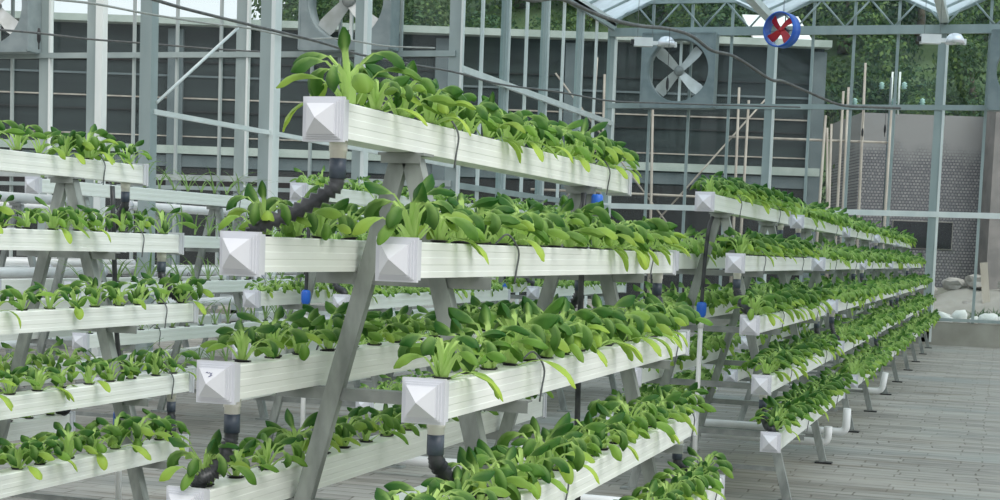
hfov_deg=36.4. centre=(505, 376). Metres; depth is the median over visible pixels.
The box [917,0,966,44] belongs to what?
lamp
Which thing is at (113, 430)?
pak choi
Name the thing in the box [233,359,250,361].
cup
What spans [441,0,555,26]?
tree
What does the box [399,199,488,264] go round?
pak choi
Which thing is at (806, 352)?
pak choi
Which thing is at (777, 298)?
pak choi
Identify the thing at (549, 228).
pak choi
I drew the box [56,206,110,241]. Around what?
pak choi
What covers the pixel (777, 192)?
pak choi
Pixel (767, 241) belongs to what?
pak choi
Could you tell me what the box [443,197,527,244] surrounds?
pak choi
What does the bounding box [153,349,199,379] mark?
pak choi
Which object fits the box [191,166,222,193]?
seedling
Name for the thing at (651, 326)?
pak choi
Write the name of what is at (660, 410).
pak choi
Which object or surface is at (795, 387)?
pak choi
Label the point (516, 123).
pak choi
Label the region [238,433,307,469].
pak choi
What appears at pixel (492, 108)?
pak choi
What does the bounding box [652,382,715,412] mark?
pak choi
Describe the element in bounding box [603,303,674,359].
pak choi
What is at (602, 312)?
pak choi
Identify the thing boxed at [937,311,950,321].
rock
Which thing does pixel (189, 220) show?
pak choi
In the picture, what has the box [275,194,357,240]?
pak choi
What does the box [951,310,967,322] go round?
rock
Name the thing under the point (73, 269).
seedling
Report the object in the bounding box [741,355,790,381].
pak choi
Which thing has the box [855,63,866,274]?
pole
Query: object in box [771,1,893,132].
tree
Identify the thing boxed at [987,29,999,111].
exhaust fan
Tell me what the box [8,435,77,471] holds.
pak choi
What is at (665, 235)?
pak choi
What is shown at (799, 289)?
pak choi
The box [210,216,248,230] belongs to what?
seedling
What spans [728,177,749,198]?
pak choi
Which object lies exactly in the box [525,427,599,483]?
pak choi
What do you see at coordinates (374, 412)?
pak choi
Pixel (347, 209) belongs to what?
pak choi
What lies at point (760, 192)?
pak choi
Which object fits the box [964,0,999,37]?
tree
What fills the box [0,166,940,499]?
plants
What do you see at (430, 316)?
pak choi
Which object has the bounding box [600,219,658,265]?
pak choi
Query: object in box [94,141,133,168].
pak choi
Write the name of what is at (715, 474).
pak choi
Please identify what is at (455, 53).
metal frame
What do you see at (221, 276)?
seedling
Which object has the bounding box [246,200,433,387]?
rack
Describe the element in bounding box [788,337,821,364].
pak choi
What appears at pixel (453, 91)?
pak choi
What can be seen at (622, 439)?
pak choi
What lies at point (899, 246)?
rack
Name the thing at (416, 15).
tree
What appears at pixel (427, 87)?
pak choi
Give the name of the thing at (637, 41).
lamp
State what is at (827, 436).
pipe
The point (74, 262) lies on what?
rack
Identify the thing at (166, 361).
seedling
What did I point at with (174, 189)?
seedling
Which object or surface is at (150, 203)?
seedling
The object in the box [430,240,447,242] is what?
cup
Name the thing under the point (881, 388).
pipe
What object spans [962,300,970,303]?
rock
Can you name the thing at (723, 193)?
pak choi
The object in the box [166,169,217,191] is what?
seedling
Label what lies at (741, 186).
pak choi
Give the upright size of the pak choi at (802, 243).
0.180 m
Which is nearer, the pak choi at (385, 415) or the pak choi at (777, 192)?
the pak choi at (385, 415)
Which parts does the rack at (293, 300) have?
foot plate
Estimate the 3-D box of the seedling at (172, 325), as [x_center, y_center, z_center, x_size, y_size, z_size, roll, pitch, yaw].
[-2.612,-0.510,12.032,0.552,0.324,0.337,-2,6,-37]
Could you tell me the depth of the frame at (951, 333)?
29.92 m
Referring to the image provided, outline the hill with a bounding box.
[372,0,999,247]
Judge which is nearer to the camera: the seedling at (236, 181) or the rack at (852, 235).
the seedling at (236, 181)
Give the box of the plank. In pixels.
[980,262,989,302]
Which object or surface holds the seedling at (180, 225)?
on the rack at (202, 244)
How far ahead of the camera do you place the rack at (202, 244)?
12.27 m
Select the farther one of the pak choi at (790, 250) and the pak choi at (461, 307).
the pak choi at (790, 250)
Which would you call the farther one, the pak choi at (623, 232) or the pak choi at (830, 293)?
the pak choi at (830, 293)
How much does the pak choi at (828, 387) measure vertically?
0.230 m
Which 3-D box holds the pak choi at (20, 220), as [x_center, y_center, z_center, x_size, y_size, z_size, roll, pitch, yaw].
[-2.287,-0.740,6.927,0.246,0.194,0.140,6,6,39]
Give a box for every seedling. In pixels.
[51,260,81,280]
[65,202,96,230]
[70,346,129,376]
[98,259,146,281]
[117,258,152,281]
[131,209,152,233]
[133,209,154,232]
[133,252,171,276]
[147,163,192,190]
[147,203,180,229]
[147,255,193,280]
[151,265,189,275]
[153,296,203,327]
[154,166,177,188]
[157,344,188,369]
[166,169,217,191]
[167,202,182,232]
[170,256,194,275]
[181,347,220,359]
[182,173,213,192]
[183,347,203,367]
[188,258,218,280]
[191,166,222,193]
[192,214,211,235]
[197,256,222,279]
[197,337,230,360]
[198,297,228,325]
[203,340,214,360]
[204,215,233,236]
[207,308,222,324]
[209,298,250,323]
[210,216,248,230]
[215,172,258,195]
[217,168,263,194]
[230,302,264,322]
[239,297,272,321]
[262,306,273,320]
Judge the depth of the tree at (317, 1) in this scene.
58.02 m
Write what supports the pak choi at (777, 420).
on the rack at (720, 209)
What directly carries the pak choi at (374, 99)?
on the rack at (405, 143)
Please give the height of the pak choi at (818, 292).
0.193 m
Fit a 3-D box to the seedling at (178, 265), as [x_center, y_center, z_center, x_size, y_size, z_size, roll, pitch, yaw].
[-2.665,-0.810,12.003,0.394,0.190,0.207,-1,6,-33]
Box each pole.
[600,74,605,193]
[647,110,653,292]
[729,87,739,288]
[739,100,749,234]
[815,115,826,247]
[825,124,832,276]
[826,128,828,277]
[835,91,844,244]
[839,87,849,246]
[852,72,925,227]
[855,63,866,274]
[881,110,892,272]
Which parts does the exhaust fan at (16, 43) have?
blade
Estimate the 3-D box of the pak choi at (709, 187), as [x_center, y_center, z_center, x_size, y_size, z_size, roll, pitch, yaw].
[1.288,-1.191,9.502,0.256,0.177,0.234,0,5,-20]
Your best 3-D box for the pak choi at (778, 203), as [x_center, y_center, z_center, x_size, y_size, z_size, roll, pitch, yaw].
[1.909,-1.321,11.391,0.274,0.165,0.275,2,5,-7]
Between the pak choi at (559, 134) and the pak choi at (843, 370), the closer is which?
the pak choi at (559, 134)
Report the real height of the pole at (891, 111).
5.403 m
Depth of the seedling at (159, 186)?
12.56 m
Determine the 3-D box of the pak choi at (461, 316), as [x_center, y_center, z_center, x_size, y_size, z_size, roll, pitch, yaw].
[-0.037,-0.099,4.508,0.300,0.220,0.282,-1,6,-33]
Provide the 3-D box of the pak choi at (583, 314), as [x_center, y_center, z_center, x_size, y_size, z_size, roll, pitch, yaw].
[0.208,-0.156,5.248,0.242,0.229,0.345,-1,6,-33]
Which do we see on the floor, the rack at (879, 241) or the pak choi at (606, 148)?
the rack at (879, 241)
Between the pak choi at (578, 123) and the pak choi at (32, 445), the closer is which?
the pak choi at (578, 123)
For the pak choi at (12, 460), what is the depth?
6.40 m
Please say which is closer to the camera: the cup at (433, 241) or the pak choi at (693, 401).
the cup at (433, 241)
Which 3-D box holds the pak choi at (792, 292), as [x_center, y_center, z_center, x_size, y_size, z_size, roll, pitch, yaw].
[1.837,-0.499,10.224,0.336,0.195,0.313,0,5,-21]
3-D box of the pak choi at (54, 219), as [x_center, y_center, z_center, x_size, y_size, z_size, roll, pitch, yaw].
[-2.142,-0.748,7.302,0.276,0.221,0.279,-2,6,-39]
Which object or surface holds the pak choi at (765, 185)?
in the rack at (720, 209)
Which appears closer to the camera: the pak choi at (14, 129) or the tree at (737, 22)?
the pak choi at (14, 129)
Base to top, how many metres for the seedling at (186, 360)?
0.223 m
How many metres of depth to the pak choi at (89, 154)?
7.87 m
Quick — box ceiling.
[575,0,985,23]
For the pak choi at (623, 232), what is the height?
0.252 m
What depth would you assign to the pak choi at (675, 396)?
6.35 m
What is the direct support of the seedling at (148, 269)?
on the rack at (202, 244)
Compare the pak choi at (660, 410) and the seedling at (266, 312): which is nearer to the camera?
the pak choi at (660, 410)
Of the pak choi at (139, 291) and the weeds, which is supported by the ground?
the weeds
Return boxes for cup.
[227,475,244,478]
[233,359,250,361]
[320,348,335,350]
[339,446,350,448]
[341,237,357,239]
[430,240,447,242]
[432,376,451,379]
[452,241,468,243]
[480,366,497,369]
[494,243,510,245]
[502,362,516,365]
[547,245,561,247]
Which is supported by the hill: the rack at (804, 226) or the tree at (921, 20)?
the tree at (921, 20)
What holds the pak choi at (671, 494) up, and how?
on the rack at (405, 143)
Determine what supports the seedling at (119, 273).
on the rack at (202, 244)
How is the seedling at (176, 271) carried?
on the rack at (202, 244)
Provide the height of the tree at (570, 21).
5.102 m
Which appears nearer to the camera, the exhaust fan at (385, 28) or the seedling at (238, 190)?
the seedling at (238, 190)
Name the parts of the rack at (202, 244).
foot plate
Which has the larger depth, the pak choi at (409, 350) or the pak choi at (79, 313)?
the pak choi at (79, 313)
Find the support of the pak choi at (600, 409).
in the rack at (405, 143)
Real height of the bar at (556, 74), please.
4.328 m
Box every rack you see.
[0,149,198,499]
[0,176,293,440]
[0,191,112,364]
[0,202,135,356]
[104,201,296,360]
[166,96,724,499]
[232,182,510,468]
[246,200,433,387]
[492,210,626,411]
[606,191,845,499]
[724,215,880,432]
[799,227,905,394]
[831,234,922,370]
[860,240,932,353]
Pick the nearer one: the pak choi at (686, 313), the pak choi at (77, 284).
the pak choi at (686, 313)
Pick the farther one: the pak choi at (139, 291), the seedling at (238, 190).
the seedling at (238, 190)
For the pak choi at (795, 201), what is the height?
0.224 m
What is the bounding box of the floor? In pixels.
[0,332,999,499]
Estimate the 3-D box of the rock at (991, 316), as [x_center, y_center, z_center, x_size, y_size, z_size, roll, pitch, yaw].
[9.805,-1.154,30.967,0.436,0.263,0.328,2,5,-1]
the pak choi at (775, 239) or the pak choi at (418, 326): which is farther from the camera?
the pak choi at (775, 239)
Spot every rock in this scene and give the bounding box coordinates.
[920,287,937,293]
[937,311,950,321]
[942,277,968,290]
[951,310,967,322]
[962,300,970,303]
[964,274,980,287]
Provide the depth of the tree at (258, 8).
78.79 m
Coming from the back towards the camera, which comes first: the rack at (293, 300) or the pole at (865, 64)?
the pole at (865, 64)
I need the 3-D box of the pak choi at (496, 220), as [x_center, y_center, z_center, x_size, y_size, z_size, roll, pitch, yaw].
[-0.162,-0.464,4.597,0.321,0.189,0.302,5,6,33]
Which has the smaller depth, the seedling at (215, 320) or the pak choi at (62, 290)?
the pak choi at (62, 290)
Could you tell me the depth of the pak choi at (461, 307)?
6.10 m
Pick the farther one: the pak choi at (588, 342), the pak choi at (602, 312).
the pak choi at (602, 312)
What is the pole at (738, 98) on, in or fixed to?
on the ground
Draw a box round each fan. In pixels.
[0,0,41,54]
[298,0,399,52]
[639,32,719,109]
[763,0,800,47]
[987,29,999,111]
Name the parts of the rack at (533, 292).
foot plate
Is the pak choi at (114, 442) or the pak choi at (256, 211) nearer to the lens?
the pak choi at (256, 211)
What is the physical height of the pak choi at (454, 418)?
0.163 m
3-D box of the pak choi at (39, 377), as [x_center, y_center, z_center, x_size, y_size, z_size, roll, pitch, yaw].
[-2.109,0.036,6.930,0.287,0.168,0.264,1,5,-13]
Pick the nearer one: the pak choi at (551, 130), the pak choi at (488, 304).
the pak choi at (551, 130)
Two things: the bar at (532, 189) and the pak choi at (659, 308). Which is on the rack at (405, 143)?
the pak choi at (659, 308)
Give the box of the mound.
[886,288,999,318]
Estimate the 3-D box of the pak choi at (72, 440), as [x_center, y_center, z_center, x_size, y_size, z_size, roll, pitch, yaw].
[-2.032,0.313,6.979,0.282,0.193,0.342,0,5,-27]
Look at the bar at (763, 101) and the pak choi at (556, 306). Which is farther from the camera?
the bar at (763, 101)
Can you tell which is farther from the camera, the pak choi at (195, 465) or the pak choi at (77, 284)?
the pak choi at (77, 284)
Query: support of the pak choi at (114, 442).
in the rack at (105, 320)
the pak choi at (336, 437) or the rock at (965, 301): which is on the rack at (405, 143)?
the pak choi at (336, 437)
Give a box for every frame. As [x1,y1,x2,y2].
[0,0,465,329]
[83,0,615,371]
[599,0,999,347]
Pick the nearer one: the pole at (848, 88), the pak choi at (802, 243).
the pak choi at (802, 243)
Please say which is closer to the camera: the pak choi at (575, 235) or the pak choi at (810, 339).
the pak choi at (575, 235)
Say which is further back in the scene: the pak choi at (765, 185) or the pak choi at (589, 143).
the pak choi at (765, 185)
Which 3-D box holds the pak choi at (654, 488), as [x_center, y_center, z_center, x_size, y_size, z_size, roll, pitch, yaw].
[0.545,0.503,5.848,0.220,0.190,0.233,4,5,20]
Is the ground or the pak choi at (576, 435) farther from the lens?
the ground
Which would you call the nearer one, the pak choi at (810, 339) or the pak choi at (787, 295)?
the pak choi at (787, 295)
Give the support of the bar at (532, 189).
attached to the pole at (652, 111)
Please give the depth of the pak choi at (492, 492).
4.10 m
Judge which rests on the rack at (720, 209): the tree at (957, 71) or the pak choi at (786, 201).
the pak choi at (786, 201)
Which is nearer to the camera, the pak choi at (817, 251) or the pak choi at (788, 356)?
the pak choi at (788, 356)
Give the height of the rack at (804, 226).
2.002 m
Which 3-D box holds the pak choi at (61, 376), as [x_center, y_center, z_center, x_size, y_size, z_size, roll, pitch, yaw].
[-2.070,0.018,7.102,0.162,0.178,0.241,3,5,8]
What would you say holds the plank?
on the mound
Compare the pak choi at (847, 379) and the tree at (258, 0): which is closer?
the pak choi at (847, 379)
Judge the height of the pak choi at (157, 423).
0.194 m
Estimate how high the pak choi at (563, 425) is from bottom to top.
0.241 m
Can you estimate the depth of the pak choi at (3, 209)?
6.74 m
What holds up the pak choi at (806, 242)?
in the rack at (720, 209)
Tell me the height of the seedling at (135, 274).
0.241 m
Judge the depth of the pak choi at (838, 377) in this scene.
11.71 m
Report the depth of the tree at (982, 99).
50.62 m
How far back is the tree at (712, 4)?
57.35 m
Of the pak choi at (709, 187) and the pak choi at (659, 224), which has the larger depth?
the pak choi at (709, 187)
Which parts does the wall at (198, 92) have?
post, post, post, post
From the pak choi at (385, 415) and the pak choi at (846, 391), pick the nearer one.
the pak choi at (385, 415)
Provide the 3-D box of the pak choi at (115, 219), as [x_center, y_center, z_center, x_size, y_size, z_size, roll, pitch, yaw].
[-2.041,-0.781,7.659,0.225,0.172,0.128,0,5,-19]
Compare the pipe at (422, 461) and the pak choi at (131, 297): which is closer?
the pak choi at (131, 297)
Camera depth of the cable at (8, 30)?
16.20 m
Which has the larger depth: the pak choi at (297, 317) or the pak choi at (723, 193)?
the pak choi at (723, 193)
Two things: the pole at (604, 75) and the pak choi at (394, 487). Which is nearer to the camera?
the pak choi at (394, 487)
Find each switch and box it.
[37,28,40,49]
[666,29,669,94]
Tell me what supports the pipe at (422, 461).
on the floor
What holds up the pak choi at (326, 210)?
in the rack at (405, 143)
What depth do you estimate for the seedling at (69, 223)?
10.98 m
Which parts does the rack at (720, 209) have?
foot plate, foot plate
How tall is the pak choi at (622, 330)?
0.197 m
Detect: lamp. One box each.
[631,6,676,47]
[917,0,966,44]
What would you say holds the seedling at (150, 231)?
on the rack at (202, 244)
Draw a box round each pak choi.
[0,120,25,135]
[0,123,46,150]
[0,194,14,233]
[0,195,24,227]
[0,285,54,310]
[0,288,23,328]
[0,366,39,394]
[0,370,16,410]
[0,437,54,479]
[0,449,16,466]
[5,207,48,228]
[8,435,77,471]
[12,366,73,401]
[17,281,79,308]
[21,128,65,159]
[23,196,89,243]
[33,422,97,458]
[40,127,94,164]
[46,363,85,387]
[53,283,97,319]
[56,124,117,164]
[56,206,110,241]
[62,358,110,392]
[63,422,121,469]
[65,274,125,306]
[77,204,121,231]
[83,354,140,381]
[85,411,154,459]
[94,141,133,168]
[97,284,145,309]
[101,413,171,452]
[106,140,151,163]
[106,207,142,232]
[107,349,151,380]
[112,275,168,304]
[128,209,154,233]
[133,272,193,304]
[135,207,197,233]
[136,348,185,375]
[140,408,191,455]
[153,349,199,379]
[157,272,213,314]
[159,429,256,490]
[200,320,284,361]
[218,180,311,237]
[218,439,278,478]
[226,306,322,357]
[238,185,342,237]
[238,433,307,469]
[251,408,340,462]
[269,308,337,360]
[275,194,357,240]
[276,27,422,131]
[286,302,379,350]
[286,417,360,453]
[325,301,382,346]
[329,204,365,239]
[333,406,380,448]
[339,203,417,236]
[340,67,427,125]
[340,406,408,444]
[352,174,478,244]
[356,60,456,117]
[358,404,419,436]
[359,305,426,342]
[364,308,409,345]
[372,488,435,499]
[379,404,423,432]
[383,78,475,135]
[384,479,475,499]
[390,203,409,236]
[393,333,502,401]
[395,310,436,339]
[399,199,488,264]
[401,405,458,427]
[408,90,497,128]
[409,305,440,337]
[417,193,520,243]
[421,466,509,499]
[422,318,511,373]
[423,305,475,332]
[435,99,502,134]
[438,446,532,499]
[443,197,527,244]
[443,304,548,369]
[452,91,525,163]
[457,302,496,333]
[462,439,545,498]
[464,295,511,330]
[466,302,575,388]
[467,209,549,261]
[472,95,558,161]
[480,296,572,361]
[484,437,569,499]
[486,194,569,245]
[486,301,520,317]
[490,301,523,314]
[491,108,556,148]
[497,412,594,484]
[512,212,587,246]
[517,296,596,362]
[523,120,573,163]
[524,112,590,160]
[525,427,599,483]
[527,198,604,247]
[530,391,553,397]
[537,293,574,313]
[540,195,617,247]
[541,134,605,171]
[543,117,618,162]
[543,297,609,366]
[543,422,606,461]
[555,306,617,351]
[557,130,623,163]
[558,200,615,248]
[561,411,627,460]
[564,310,642,362]
[577,421,638,460]
[578,207,635,271]
[583,294,649,345]
[589,148,641,183]
[589,216,648,268]
[589,394,675,438]
[592,403,649,443]
[593,139,634,178]
[599,210,668,269]
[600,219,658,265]
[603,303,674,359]
[614,310,662,356]
[614,406,679,444]
[618,303,681,350]
[619,479,671,499]
[627,392,684,427]
[631,480,684,499]
[634,297,695,332]
[638,385,696,434]
[639,475,694,499]
[640,308,687,347]
[641,217,672,264]
[643,216,690,257]
[646,225,689,251]
[646,389,704,418]
[647,292,713,332]
[649,468,708,499]
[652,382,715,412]
[660,461,725,499]
[673,446,733,478]
[674,460,720,491]
[690,171,734,191]
[701,175,738,194]
[712,182,742,202]
[715,176,752,205]
[715,227,768,255]
[723,177,756,199]
[723,227,776,266]
[724,230,767,255]
[725,291,783,323]
[727,177,767,201]
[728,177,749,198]
[740,289,782,325]
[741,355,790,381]
[742,180,777,213]
[742,233,779,255]
[743,181,770,209]
[748,289,787,312]
[749,404,800,440]
[750,349,798,379]
[751,231,783,256]
[751,349,791,372]
[753,183,776,204]
[754,396,802,428]
[756,285,792,309]
[756,396,813,424]
[757,198,780,205]
[759,184,783,205]
[762,233,785,260]
[762,339,807,378]
[763,344,808,365]
[764,234,801,256]
[767,288,800,311]
[767,391,816,418]
[767,401,809,415]
[769,234,787,255]
[769,342,803,365]
[770,193,792,216]
[771,239,794,256]
[772,191,795,212]
[772,283,810,320]
[772,286,795,321]
[773,282,808,306]
[775,242,796,263]
[777,194,796,218]
[777,341,813,358]
[778,189,800,209]
[780,294,804,320]
[780,389,819,416]
[783,382,829,405]
[784,238,813,257]
[784,241,802,256]
[784,285,820,320]
[784,287,815,318]
[785,237,811,256]
[785,283,821,306]
[785,390,822,414]
[788,239,804,255]
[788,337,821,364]
[789,335,821,357]
[790,345,817,363]
[790,382,828,421]
[791,336,824,356]
[792,234,814,257]
[792,388,831,403]
[795,338,823,352]
[798,375,840,396]
[798,384,830,399]
[799,243,819,260]
[800,332,831,353]
[801,285,830,299]
[801,334,841,355]
[802,287,826,312]
[803,245,820,258]
[806,379,838,408]
[807,281,834,313]
[810,286,832,310]
[811,376,843,393]
[812,333,844,355]
[814,337,835,359]
[814,374,849,393]
[815,376,843,395]
[816,283,837,302]
[820,370,850,388]
[823,367,857,383]
[825,369,852,394]
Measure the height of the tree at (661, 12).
8.030 m
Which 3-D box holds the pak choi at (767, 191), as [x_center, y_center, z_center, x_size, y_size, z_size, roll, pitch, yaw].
[1.815,-1.302,11.022,0.324,0.262,0.334,0,5,-27]
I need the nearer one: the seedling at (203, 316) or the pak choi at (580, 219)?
the pak choi at (580, 219)
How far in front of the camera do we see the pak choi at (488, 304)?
6.34 m
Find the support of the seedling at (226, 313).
on the rack at (202, 244)
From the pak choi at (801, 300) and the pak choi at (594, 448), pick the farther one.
the pak choi at (801, 300)
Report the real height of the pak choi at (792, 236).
0.196 m
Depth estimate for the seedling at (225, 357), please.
12.73 m
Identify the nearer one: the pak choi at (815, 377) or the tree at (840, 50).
the pak choi at (815, 377)
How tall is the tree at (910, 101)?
5.944 m
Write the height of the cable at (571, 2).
0.663 m
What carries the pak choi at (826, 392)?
in the rack at (720, 209)
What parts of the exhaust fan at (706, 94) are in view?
blade, blade, blade, blade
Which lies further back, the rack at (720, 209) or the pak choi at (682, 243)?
the rack at (720, 209)
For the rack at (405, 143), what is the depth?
4.75 m
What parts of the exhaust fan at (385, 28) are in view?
blade, blade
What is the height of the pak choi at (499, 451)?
0.190 m
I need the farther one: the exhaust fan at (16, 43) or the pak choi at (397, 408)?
the exhaust fan at (16, 43)
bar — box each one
[531,188,694,197]
[555,73,666,221]
[659,99,764,217]
[729,136,887,143]
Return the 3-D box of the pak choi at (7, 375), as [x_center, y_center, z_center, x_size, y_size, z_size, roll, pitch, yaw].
[-2.244,0.030,6.522,0.316,0.220,0.227,6,6,42]
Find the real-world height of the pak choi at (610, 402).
0.208 m
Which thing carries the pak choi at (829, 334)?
on the rack at (720, 209)
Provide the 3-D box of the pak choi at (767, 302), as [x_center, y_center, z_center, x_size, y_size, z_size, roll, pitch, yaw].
[1.517,-0.420,9.264,0.324,0.195,0.318,5,6,30]
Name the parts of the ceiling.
roof pane, roof pane, roof pane, roof pane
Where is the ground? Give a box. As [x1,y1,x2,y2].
[14,275,978,323]
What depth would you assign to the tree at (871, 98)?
51.94 m
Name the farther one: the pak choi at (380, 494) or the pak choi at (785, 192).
the pak choi at (785, 192)
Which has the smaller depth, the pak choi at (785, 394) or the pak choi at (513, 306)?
the pak choi at (513, 306)
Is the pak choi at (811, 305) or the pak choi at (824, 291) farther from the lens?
the pak choi at (824, 291)
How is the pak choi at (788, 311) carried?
on the rack at (720, 209)
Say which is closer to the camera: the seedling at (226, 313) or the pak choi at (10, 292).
the pak choi at (10, 292)
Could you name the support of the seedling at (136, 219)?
on the rack at (202, 244)
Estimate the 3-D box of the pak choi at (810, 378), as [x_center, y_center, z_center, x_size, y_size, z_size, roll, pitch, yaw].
[2.352,0.100,11.353,0.299,0.201,0.301,6,6,40]
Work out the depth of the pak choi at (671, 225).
7.05 m
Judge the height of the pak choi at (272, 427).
0.199 m
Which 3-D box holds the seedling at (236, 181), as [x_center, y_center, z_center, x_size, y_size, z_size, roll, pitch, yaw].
[-2.446,-1.720,13.731,0.472,0.255,0.233,2,5,-5]
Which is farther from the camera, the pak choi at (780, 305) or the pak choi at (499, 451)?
the pak choi at (780, 305)
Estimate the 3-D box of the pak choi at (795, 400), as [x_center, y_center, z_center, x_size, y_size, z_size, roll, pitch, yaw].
[1.725,0.225,9.484,0.286,0.217,0.301,-2,6,-37]
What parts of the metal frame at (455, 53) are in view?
post, rail, rail, rail, post, post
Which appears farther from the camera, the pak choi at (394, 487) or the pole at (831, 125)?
the pole at (831, 125)
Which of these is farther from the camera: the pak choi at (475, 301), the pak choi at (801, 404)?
the pak choi at (801, 404)
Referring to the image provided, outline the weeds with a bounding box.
[967,307,999,318]
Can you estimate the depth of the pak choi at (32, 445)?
6.59 m
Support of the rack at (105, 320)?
on the floor
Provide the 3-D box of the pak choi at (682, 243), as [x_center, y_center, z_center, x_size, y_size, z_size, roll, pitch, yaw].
[0.740,-0.644,7.259,0.225,0.165,0.241,5,6,33]
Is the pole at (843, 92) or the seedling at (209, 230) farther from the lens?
the pole at (843, 92)
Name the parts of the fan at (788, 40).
blade, blade, blade, blade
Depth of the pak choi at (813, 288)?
11.89 m
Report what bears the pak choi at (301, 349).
in the rack at (405, 143)
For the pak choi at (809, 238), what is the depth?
12.07 m
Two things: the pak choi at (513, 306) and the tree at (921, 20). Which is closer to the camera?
the pak choi at (513, 306)
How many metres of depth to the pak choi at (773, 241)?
9.97 m
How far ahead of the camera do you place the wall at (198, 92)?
38.27 m
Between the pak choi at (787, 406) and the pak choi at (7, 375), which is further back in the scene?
the pak choi at (787, 406)
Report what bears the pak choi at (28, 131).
in the rack at (105, 320)
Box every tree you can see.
[251,0,317,19]
[258,0,327,7]
[282,0,354,22]
[282,0,381,21]
[347,0,449,26]
[404,5,449,26]
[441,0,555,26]
[465,9,561,30]
[538,0,647,25]
[550,1,600,31]
[639,3,712,26]
[663,4,699,26]
[683,2,795,37]
[697,2,821,26]
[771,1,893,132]
[794,0,924,78]
[821,170,825,208]
[823,86,934,192]
[825,62,955,122]
[849,0,999,116]
[863,0,982,71]
[954,96,984,116]
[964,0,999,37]
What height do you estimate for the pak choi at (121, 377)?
0.178 m
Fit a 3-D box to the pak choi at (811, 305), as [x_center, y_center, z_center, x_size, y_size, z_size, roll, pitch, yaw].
[2.090,-0.530,10.982,0.271,0.227,0.308,-1,6,-30]
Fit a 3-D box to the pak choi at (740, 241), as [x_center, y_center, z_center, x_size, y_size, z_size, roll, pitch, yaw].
[1.493,-0.826,9.480,0.320,0.209,0.295,4,5,19]
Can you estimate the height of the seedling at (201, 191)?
0.202 m
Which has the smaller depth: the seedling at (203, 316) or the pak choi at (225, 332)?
the pak choi at (225, 332)
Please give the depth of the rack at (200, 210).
18.33 m
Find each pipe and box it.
[396,445,525,469]
[574,494,642,499]
[690,426,831,445]
[704,408,850,435]
[747,372,888,393]
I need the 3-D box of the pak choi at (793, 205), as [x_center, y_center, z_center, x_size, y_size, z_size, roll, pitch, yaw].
[2.220,-1.383,12.326,0.272,0.218,0.312,1,5,-16]
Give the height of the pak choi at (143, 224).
0.163 m
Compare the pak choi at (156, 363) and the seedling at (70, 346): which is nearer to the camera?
the pak choi at (156, 363)
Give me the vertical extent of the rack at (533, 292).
1.974 m
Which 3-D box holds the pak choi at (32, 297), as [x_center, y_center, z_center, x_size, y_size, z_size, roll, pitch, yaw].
[-2.180,-0.339,6.891,0.272,0.146,0.155,0,5,-18]
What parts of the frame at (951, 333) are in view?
post, post, rail, rail, rail, post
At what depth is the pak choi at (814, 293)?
11.32 m
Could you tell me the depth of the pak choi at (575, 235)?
5.31 m
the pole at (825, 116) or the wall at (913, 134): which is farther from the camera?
the wall at (913, 134)
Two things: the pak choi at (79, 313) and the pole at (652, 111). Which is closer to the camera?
the pak choi at (79, 313)
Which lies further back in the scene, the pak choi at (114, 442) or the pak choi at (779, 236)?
the pak choi at (779, 236)
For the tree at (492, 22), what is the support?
on the hill
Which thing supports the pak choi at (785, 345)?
in the rack at (720, 209)
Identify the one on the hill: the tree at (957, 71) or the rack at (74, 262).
the tree at (957, 71)
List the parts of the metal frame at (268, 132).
post, post, post, rail, post, post, rail, rail, post, post, rail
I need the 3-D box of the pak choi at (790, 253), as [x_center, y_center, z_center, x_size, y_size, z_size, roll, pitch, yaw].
[2.157,-0.966,11.563,0.264,0.187,0.247,2,5,0]
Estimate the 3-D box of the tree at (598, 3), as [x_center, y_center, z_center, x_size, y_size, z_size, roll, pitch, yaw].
[3.059,-17.366,57.868,5.401,8.443,5.586,3,5,11]
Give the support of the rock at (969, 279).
on the mound
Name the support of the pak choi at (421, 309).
on the rack at (405, 143)
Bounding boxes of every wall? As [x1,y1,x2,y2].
[0,11,831,300]
[828,111,999,301]
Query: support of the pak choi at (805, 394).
in the rack at (720, 209)
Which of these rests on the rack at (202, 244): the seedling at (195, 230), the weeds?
the seedling at (195, 230)
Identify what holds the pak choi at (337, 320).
in the rack at (405, 143)
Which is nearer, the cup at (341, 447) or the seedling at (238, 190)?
the cup at (341, 447)
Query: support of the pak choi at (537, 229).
on the rack at (405, 143)
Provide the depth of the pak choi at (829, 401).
10.82 m
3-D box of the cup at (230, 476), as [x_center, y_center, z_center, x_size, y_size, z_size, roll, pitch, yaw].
[-0.820,0.320,4.622,0.053,0.036,0.054,2,-2,40]
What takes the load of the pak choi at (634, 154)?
on the rack at (405, 143)
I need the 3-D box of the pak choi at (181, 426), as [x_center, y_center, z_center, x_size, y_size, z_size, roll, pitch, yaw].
[-1.731,0.278,7.747,0.288,0.234,0.288,5,6,32]
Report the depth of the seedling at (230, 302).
13.21 m
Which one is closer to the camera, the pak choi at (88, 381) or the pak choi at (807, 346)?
the pak choi at (88, 381)
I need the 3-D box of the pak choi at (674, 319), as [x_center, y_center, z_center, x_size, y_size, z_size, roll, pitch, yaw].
[0.652,-0.214,6.632,0.283,0.172,0.287,-2,6,-37]
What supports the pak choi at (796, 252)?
in the rack at (720, 209)
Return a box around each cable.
[0,29,259,51]
[54,0,434,48]
[151,0,800,107]
[522,0,900,108]
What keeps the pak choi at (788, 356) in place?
on the rack at (720, 209)

